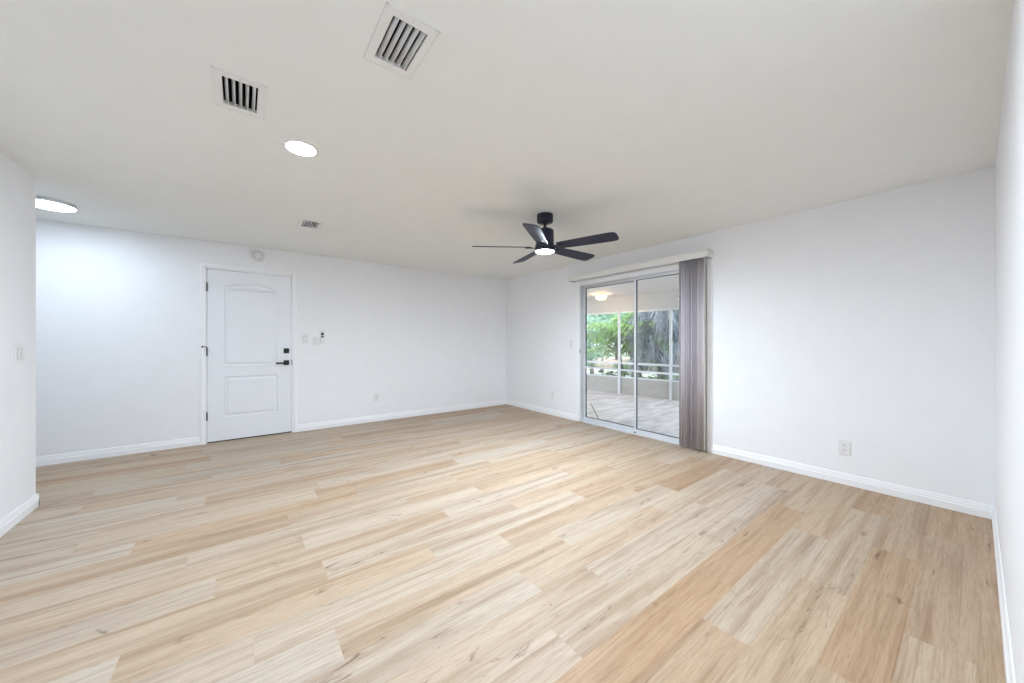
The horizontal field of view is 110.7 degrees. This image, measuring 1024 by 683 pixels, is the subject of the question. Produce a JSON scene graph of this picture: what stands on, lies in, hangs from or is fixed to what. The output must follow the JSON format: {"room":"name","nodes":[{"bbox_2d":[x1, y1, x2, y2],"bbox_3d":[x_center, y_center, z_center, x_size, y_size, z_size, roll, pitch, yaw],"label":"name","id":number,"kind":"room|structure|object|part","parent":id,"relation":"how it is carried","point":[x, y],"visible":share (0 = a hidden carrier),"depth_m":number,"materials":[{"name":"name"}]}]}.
{"room":"empty living room","nodes":[
{"label":"empty living room","id":0,"kind":"room"},
{"bbox_2d":[0,151,35,519],"bbox_3d":[-2.244,0.010,0.832,0.120,2.640,4.445,0,0,-37],"label":"wall","id":1,"kind":"structure","parent":0,"point":[17,186],"depth_m":2.41,"materials":[{"name":"paint"}]},
{"bbox_2d":[14,344,24,363],"bbox_3d":[-3.389,0.083,2.440,0.012,0.134,0.134,0,0,-37],"label":"light switch","id":2,"kind":"object","parent":1,"relation":"attached to","point":[19,349],"visible":1,"depth_m":2.42,"materials":[{"name":"white plastic"}]},
{"bbox_2d":[0,493,39,536],"bbox_3d":[-3.098,1.183,0.264,2.194,0.095,4.339,0,0,-37],"label":"baseboard","id":3,"kind":"structure","parent":1,"relation":"attached to","point":[9,521],"depth_m":2.41,"materials":[{"name":"paint"}]},
{"bbox_2d":[36,219,505,456],"bbox_3d":[-3.123,0.010,4.762,7.851,2.640,0.140,0,0,-37],"label":"wall","id":4,"kind":"structure","parent":0,"point":[118,311],"depth_m":4.15,"materials":[{"name":"paint"}]},
{"bbox_2d":[201,268,292,443],"bbox_3d":[-3.358,0.168,4.545,0.936,2.125,0.200,0,0,-37],"label":"door","id":5,"kind":"structure","parent":4,"relation":"in","point":[249,315],"depth_m":4.50,"materials":[{"name":"paint"}]},
{"bbox_2d":[200,262,296,444],"bbox_3d":[-3.317,0.144,4.515,0.999,2.171,0.016,0,0,-37],"label":"trim","id":6,"kind":"structure","parent":4,"relation":"attached to","point":[203,266],"depth_m":4.24,"materials":[{"name":"paint"}]},
{"bbox_2d":[251,250,264,261],"bbox_3d":[-3.258,-1.103,4.542,0.152,0.152,0.046,0,0,-37],"label":"smoke detector","id":7,"kind":"object","parent":4,"relation":"attached to","point":[256,255],"visible":1,"depth_m":4.53,"materials":[{"name":"white plastic"}]},
{"bbox_2d":[36,399,505,466],"bbox_3d":[-3.108,1.183,4.676,7.531,0.095,0.014,0,0,-37],"label":"baseboard","id":8,"kind":"structure","parent":4,"relation":"attached to","point":[163,445],"depth_m":4.14,"materials":[{"name":"paint"}]},
{"bbox_2d":[302,334,307,342],"bbox_3d":[-2.849,-0.038,4.875,0.080,0.124,0.012,0,0,-37],"label":"light switch","id":9,"kind":"object","parent":4,"relation":"attached to","point":[304,336],"visible":1,"depth_m":4.87,"materials":[{"name":"white plastic"}]},
{"bbox_2d":[312,337,318,345],"bbox_3d":[-2.747,-0.002,4.953,0.082,0.128,0.012,0,0,-37],"label":"light switch","id":10,"kind":"object","parent":4,"relation":"attached to","point":[315,340],"visible":1,"depth_m":4.95,"materials":[{"name":"white plastic"}]},
{"bbox_2d":[320,331,324,342],"bbox_3d":[-2.678,-0.065,4.997,0.054,0.176,0.026,0,0,-37],"label":"remote","id":11,"kind":"object","parent":4,"relation":"attached to","point":[322,340],"visible":1,"depth_m":4.99,"materials":[{"name":"white plastic"}]},
{"bbox_2d":[374,393,378,401],"bbox_3d":[-2.087,0.858,5.458,0.082,0.128,0.009,0,0,-37],"label":"wall outlet","id":12,"kind":"object","parent":4,"relation":"attached to","point":[376,395],"visible":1,"depth_m":5.45,"materials":[{"name":"white plastic"}]},
{"bbox_2d":[0,404,1005,682],"bbox_3d":[-1.359,1.280,2.441,7.701,0.100,5.790,0,0,-37],"label":"floor","id":13,"kind":"structure","parent":0,"point":[504,543],"depth_m":1.95,"materials":[{"name":"brown wood"}]},
{"bbox_2d":[0,0,1012,279],"bbox_3d":[-1.361,-1.260,2.452,7.851,0.100,5.950,0,0,-37],"label":"ceiling","id":14,"kind":"structure","parent":0,"point":[648,123],"depth_m":1.87,"materials":[{"name":"paint"}]},
{"bbox_2d":[36,196,76,211],"bbox_3d":[-4.014,-1.192,3.069,0.308,0.037,0.308,0,0,-37],"label":"recessed light","id":15,"kind":"object","parent":14,"relation":"in","point":[41,202],"visible":0.74,"depth_m":3.06,"materials":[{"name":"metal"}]},
{"bbox_2d":[210,66,267,120],"bbox_3d":[-1.335,-1.306,1.740,0.208,0.207,0.314,0,0,-37],"label":"ceiling vent","id":16,"kind":"object","parent":14,"relation":"in","point":[233,92],"visible":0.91,"depth_m":1.77,"materials":[{"name":"metal"}]},
{"bbox_2d":[282,139,318,156],"bbox_3d":[-1.317,-1.204,2.210,0.196,0.012,0.196,0,0,-37],"label":"recessed light","id":17,"kind":"object","parent":14,"relation":"in","point":[299,147],"visible":1,"depth_m":2.19,"materials":[{"name":"plastic"}]},
{"bbox_2d":[286,142,315,155],"bbox_3d":[-1.317,-1.200,2.210,0.162,0.004,0.162,0,0,34],"label":"diffuser","id":18,"kind":"object","parent":17,"relation":"attached to","point":[299,148],"depth_m":2.20,"materials":[{"name":"white plastic"}]},
{"bbox_2d":[297,218,323,229],"bbox_3d":[-2.081,-1.306,3.651,0.208,0.207,0.314,0,0,-37],"label":"ceiling vent","id":19,"kind":"object","parent":14,"relation":"in","point":[303,223],"visible":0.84,"depth_m":3.67,"materials":[{"name":"metal"}]},
{"bbox_2d":[363,1,440,80],"bbox_3d":[-0.456,-1.306,1.446,0.208,0.207,0.314,0,0,-37],"label":"ceiling vent","id":20,"kind":"object","parent":14,"relation":"in","point":[399,43],"visible":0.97,"depth_m":1.45,"materials":[{"name":"metal"}]},
{"bbox_2d":[472,212,618,263],"bbox_3d":[0.350,-1.029,3.417,1.294,0.362,1.340,0,0,-37],"label":"ceiling fan","id":21,"kind":"object","parent":14,"relation":"hanging from","point":[544,237],"visible":1,"depth_m":3.30,"materials":[{"name":"black metal"}]},
{"bbox_3d":[-0.099,-0.898,3.360,0.559,0.040,0.142,0,0,-3],"label":"blade","id":22,"kind":"part","parent":21,"relation":"part of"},
{"bbox_3d":[0.164,-0.898,3.770,0.142,0.040,0.559,0,0,-21],"label":"blade","id":23,"kind":"part","parent":21,"relation":"part of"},
{"bbox_3d":[0.210,-0.898,2.983,0.142,0.040,0.559,0,0,15],"label":"blade","id":24,"kind":"part","parent":21,"relation":"part of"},
{"bbox_2d":[536,249,553,253],"bbox_3d":[0.315,-0.854,3.384,0.175,0.012,0.175,0,0,-37],"label":"diffuser","id":25,"kind":"object","parent":21,"relation":"attached to","point":[540,251],"depth_m":3.35,"materials":[{"name":"white"}]},
{"bbox_3d":[0.632,-0.898,3.651,0.561,0.040,0.146,0,0,-37],"label":"blade","id":26,"kind":"part","parent":21,"relation":"part of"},
{"bbox_3d":[0.664,-0.898,3.160,0.559,0.040,0.142,0,0,33],"label":"blade","id":27,"kind":"part","parent":21,"relation":"part of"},
{"bbox_2d":[587,390,678,437],"bbox_3d":[2.216,1.340,7.351,3.920,0.121,10.200,0,0,-37],"label":"floor","id":28,"kind":"structure","parent":0,"point":[658,415],"depth_m":6.47,"materials":[{"name":"tile"}]},
{"bbox_2d":[587,375,678,400],"bbox_3d":[3.244,1.083,8.144,0.120,0.395,10.271,0,0,-44],"label":"wall","id":29,"kind":"structure","parent":0,"point":[646,388],"depth_m":8.42,"materials":[{"name":"paint"}]},
{"bbox_2d":[587,308,678,399],"bbox_3d":[3.201,0.273,8.102,0.090,2.014,10.271,0,0,-44],"label":"screen enclosure","id":30,"kind":"object","parent":29,"relation":"on","point":[670,365],"visible":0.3,"depth_m":8.32,"materials":[{"name":"metal"}]},
{"bbox_3d":[2.624,0.273,8.665,0.044,2.014,0.052,0,0,-44],"label":"post","id":31,"kind":"part","parent":30,"relation":"part of","materials":[{"name":"metal"}]},
{"bbox_3d":[3.215,0.870,8.116,0.050,0.030,10.271,0,0,-44],"label":"sill rail","id":32,"kind":"part","parent":30,"relation":"part of","materials":[{"name":"metal"}]},
{"bbox_3d":[3.217,-0.715,8.118,0.045,0.039,10.271,0,0,-44],"label":"head rail","id":33,"kind":"part","parent":30,"relation":"part of","materials":[{"name":"metal"}]},
{"bbox_3d":[3.217,0.530,8.118,0.045,0.050,10.271,0,0,-44],"label":"chair rail","id":34,"kind":"part","parent":30,"relation":"part of","materials":[{"name":"metal"}]},
{"bbox_3d":[3.485,0.273,7.775,0.044,2.014,0.052,0,0,-44],"label":"post","id":35,"kind":"part","parent":30,"relation":"part of","materials":[{"name":"metal"}]},
{"bbox_2d":[587,274,678,299],"bbox_3d":[2.224,-1.145,7.357,3.939,0.090,10.800,0,0,-37],"label":"ceiling","id":36,"kind":"structure","parent":0,"point":[670,283],"depth_m":7.35,"materials":[{"name":"paint"}]},
{"bbox_2d":[596,293,606,299],"bbox_3d":[2.067,-1.026,8.205,0.248,0.147,0.248,0,0,-37],"label":"ceiling light","id":37,"kind":"object","parent":36,"relation":"attached to","point":[602,296],"visible":1,"depth_m":8.12,"materials":[{"name":"white glass"}]},
{"bbox_2d":[587,291,678,313],"bbox_3d":[3.244,-0.932,8.144,0.140,0.395,10.271,0,0,-44],"label":"trim","id":38,"kind":"structure","parent":36,"relation":"attached to","point":[663,300],"depth_m":8.41,"materials":[{"name":"paint"}]},
{"bbox_2d":[506,166,994,505],"bbox_3d":[1.695,0.010,4.696,0.130,2.640,5.810,0,0,-37],"label":"wall","id":39,"kind":"structure","parent":0,"point":[868,322],"depth_m":3.04,"materials":[{"name":"paint"}]},
{"bbox_2d":[551,391,554,398],"bbox_3d":[0.680,0.893,5.912,0.009,0.126,0.080,0,0,-37],"label":"wall outlet","id":40,"kind":"object","parent":39,"relation":"attached to","point":[552,392],"visible":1,"depth_m":5.90,"materials":[{"name":"white plastic"}]},
{"bbox_2d":[569,340,572,347],"bbox_3d":[0.930,0.038,5.582,0.012,0.122,0.078,0,0,-37],"label":"light switch","id":41,"kind":"object","parent":39,"relation":"attached to","point":[570,341],"visible":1,"depth_m":5.58,"materials":[{"name":"white plastic"}]},
{"bbox_2d":[568,249,712,450],"bbox_3d":[1.539,0.104,4.680,0.137,2.212,2.058,0,0,-37],"label":"vertical blind","id":42,"kind":"object","parent":39,"relation":"attached to","point":[692,267],"visible":1,"depth_m":4.03,"materials":[{"name":"fabric"}]},
{"bbox_2d":[580,264,706,451],"bbox_3d":[1.655,0.182,4.731,0.121,2.095,1.875,0,0,-37],"label":"door","id":43,"kind":"structure","parent":39,"relation":"in","point":[634,430],"depth_m":4.84,"materials":[{"name":"metal"}]},
{"bbox_3d":[1.403,0.182,5.122,0.034,2.058,0.919,0,0,-37],"label":"sliding panel","id":44,"kind":"part","parent":43,"relation":"part of","materials":[{"name":"glass"}]},
{"bbox_3d":[1.922,0.182,4.359,0.034,2.058,0.932,0,0,-37],"label":"sliding panel","id":45,"kind":"part","parent":43,"relation":"part of","materials":[{"name":"glass"}]},
{"bbox_2d":[577,258,712,452],"bbox_3d":[1.607,0.153,4.694,0.012,2.153,1.991,0,0,-37],"label":"trim","id":46,"kind":"structure","parent":39,"relation":"attached to","point":[709,261],"depth_m":3.94,"materials":[{"name":"paint"}]},
{"bbox_2d":[506,399,993,519],"bbox_3d":[1.602,1.183,4.700,0.014,0.095,5.690,0,0,-37],"label":"baseboard","id":47,"kind":"structure","parent":39,"relation":"attached to","point":[983,510],"depth_m":3.01,"materials":[{"name":"paint"}]},
{"bbox_2d":[838,439,850,455],"bbox_3d":[2.863,0.912,3.050,0.009,0.126,0.080,0,0,-37],"label":"wall outlet","id":48,"kind":"object","parent":39,"relation":"attached to","point":[844,446],"visible":1,"depth_m":3.05,"materials":[{"name":"white plastic"}]},
{"bbox_2d":[995,0,1023,682],"bbox_3d":[1.242,0.010,0.771,5.351,2.640,0.120,0,0,-37],"label":"wall","id":49,"kind":"structure","parent":0,"point":[1009,165],"depth_m":1.35,"materials":[{"name":"paint"}]},
{"bbox_2d":[992,506,1015,682],"bbox_3d":[1.202,1.183,0.825,5.351,0.095,0.014,0,0,-37],"label":"baseboard","id":50,"kind":"structure","parent":49,"relation":"attached to","point":[1007,649],"depth_m":1.52,"materials":[{"name":"paint"}]},
{"label":"outside","id":51,"kind":"structure","parent":0,"visible":0},
{"bbox_2d":[592,347,678,380],"bbox_3d":[9.835,1.490,20.082,100.000,0.200,100.000,0,0,-37],"label":"ground","id":52,"kind":"structure","parent":51,"point":[624,354],"depth_m":35.15,"materials":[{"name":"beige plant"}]},
{"bbox_2d":[587,313,626,373],"bbox_3d":[3.136,-0.120,14.447,3.342,3.108,3.460,0,0,-20],"label":"tree","id":53,"kind":"object","parent":52,"relation":"on","point":[593,355],"visible":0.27,"depth_m":13.87,"materials":[{"name":"green plant"}]},
{"bbox_2d":[602,369,631,376],"bbox_3d":[3.114,1.092,10.213,1.079,0.730,0.978,0,0,36],"label":"shrub","id":54,"kind":"object","parent":52,"relation":"on","point":[607,372],"visible":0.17,"depth_m":10.25,"materials":[{"name":"green plant"}]},
{"bbox_2d":[612,360,630,374],"bbox_3d":[4.593,1.063,14.587,1.104,0.724,1.024,0,0,-37],"label":"shrub","id":55,"kind":"object","parent":52,"relation":"on","point":[625,366],"visible":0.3,"depth_m":14.45,"materials":[{"name":"green plant"}]},
{"bbox_2d":[587,357,676,372],"bbox_3d":[1.862,1.425,31.356,11.000,0.130,32.400,0,0,-37],"label":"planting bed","id":56,"kind":"object","parent":52,"relation":"on","point":[610,359],"depth_m":24.07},
{"bbox_2d":[587,313,629,365],"bbox_3d":[4.594,-1.946,19.886,6.160,6.686,6.636,0,0,-37],"label":"tree","id":57,"kind":"object","parent":56,"relation":"on","point":[622,314],"visible":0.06,"depth_m":18.67,"materials":[{"name":"green plant"}]},
{"bbox_2d":[587,312,677,377],"bbox_3d":[4.010,0.103,11.600,4.141,2.597,3.902,0,0,-37],"label":"palm","id":58,"kind":"object","parent":52,"relation":"on","point":[613,334],"visible":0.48,"depth_m":11.18,"materials":[{"name":"green plant"}]},
{"bbox_2d":[623,310,678,380],"bbox_3d":[4.477,-0.686,10.463,3.754,4.747,4.331,0,0,-37],"label":"palm","id":59,"kind":"object","parent":52,"relation":"on","point":[648,348],"visible":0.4,"depth_m":10.00,"materials":[{"name":"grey plant"}]},
{"bbox_2d":[631,372,675,379],"bbox_3d":[3.745,1.068,9.364,1.232,0.735,1.009,0,0,24],"label":"shrub","id":60,"kind":"object","parent":52,"relation":"on","point":[650,377],"visible":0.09,"depth_m":9.40,"materials":[{"name":"green plant"}]},
{"bbox_2d":[656,310,678,379],"bbox_3d":[5.703,-0.846,11.175,4.216,4.481,4.019,0,0,-37],"label":"palm","id":61,"kind":"object","parent":52,"relation":"on","point":[672,310],"visible":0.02,"depth_m":10.63,"materials":[{"name":"green plant"}]},
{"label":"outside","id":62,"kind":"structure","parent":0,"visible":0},
{"bbox_2d":[587,368,655,377],"bbox_3d":[-5.134,1.430,26.019,6.600,0.120,32.400,0,0,-37],"label":"driveway","id":63,"kind":"structure","parent":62,"point":[595,370],"depth_m":15.16,"materials":[{"name":"concrete"}]},
{"bbox_2d":[607,313,647,370],"bbox_3d":[5.835,-0.327,15.606,3.956,3.457,4.228,0,0,-37],"label":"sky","id":64,"kind":"structure","parent":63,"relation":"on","point":[626,313],"depth_m":15.69,"materials":[{"name":"white"}]}
]}

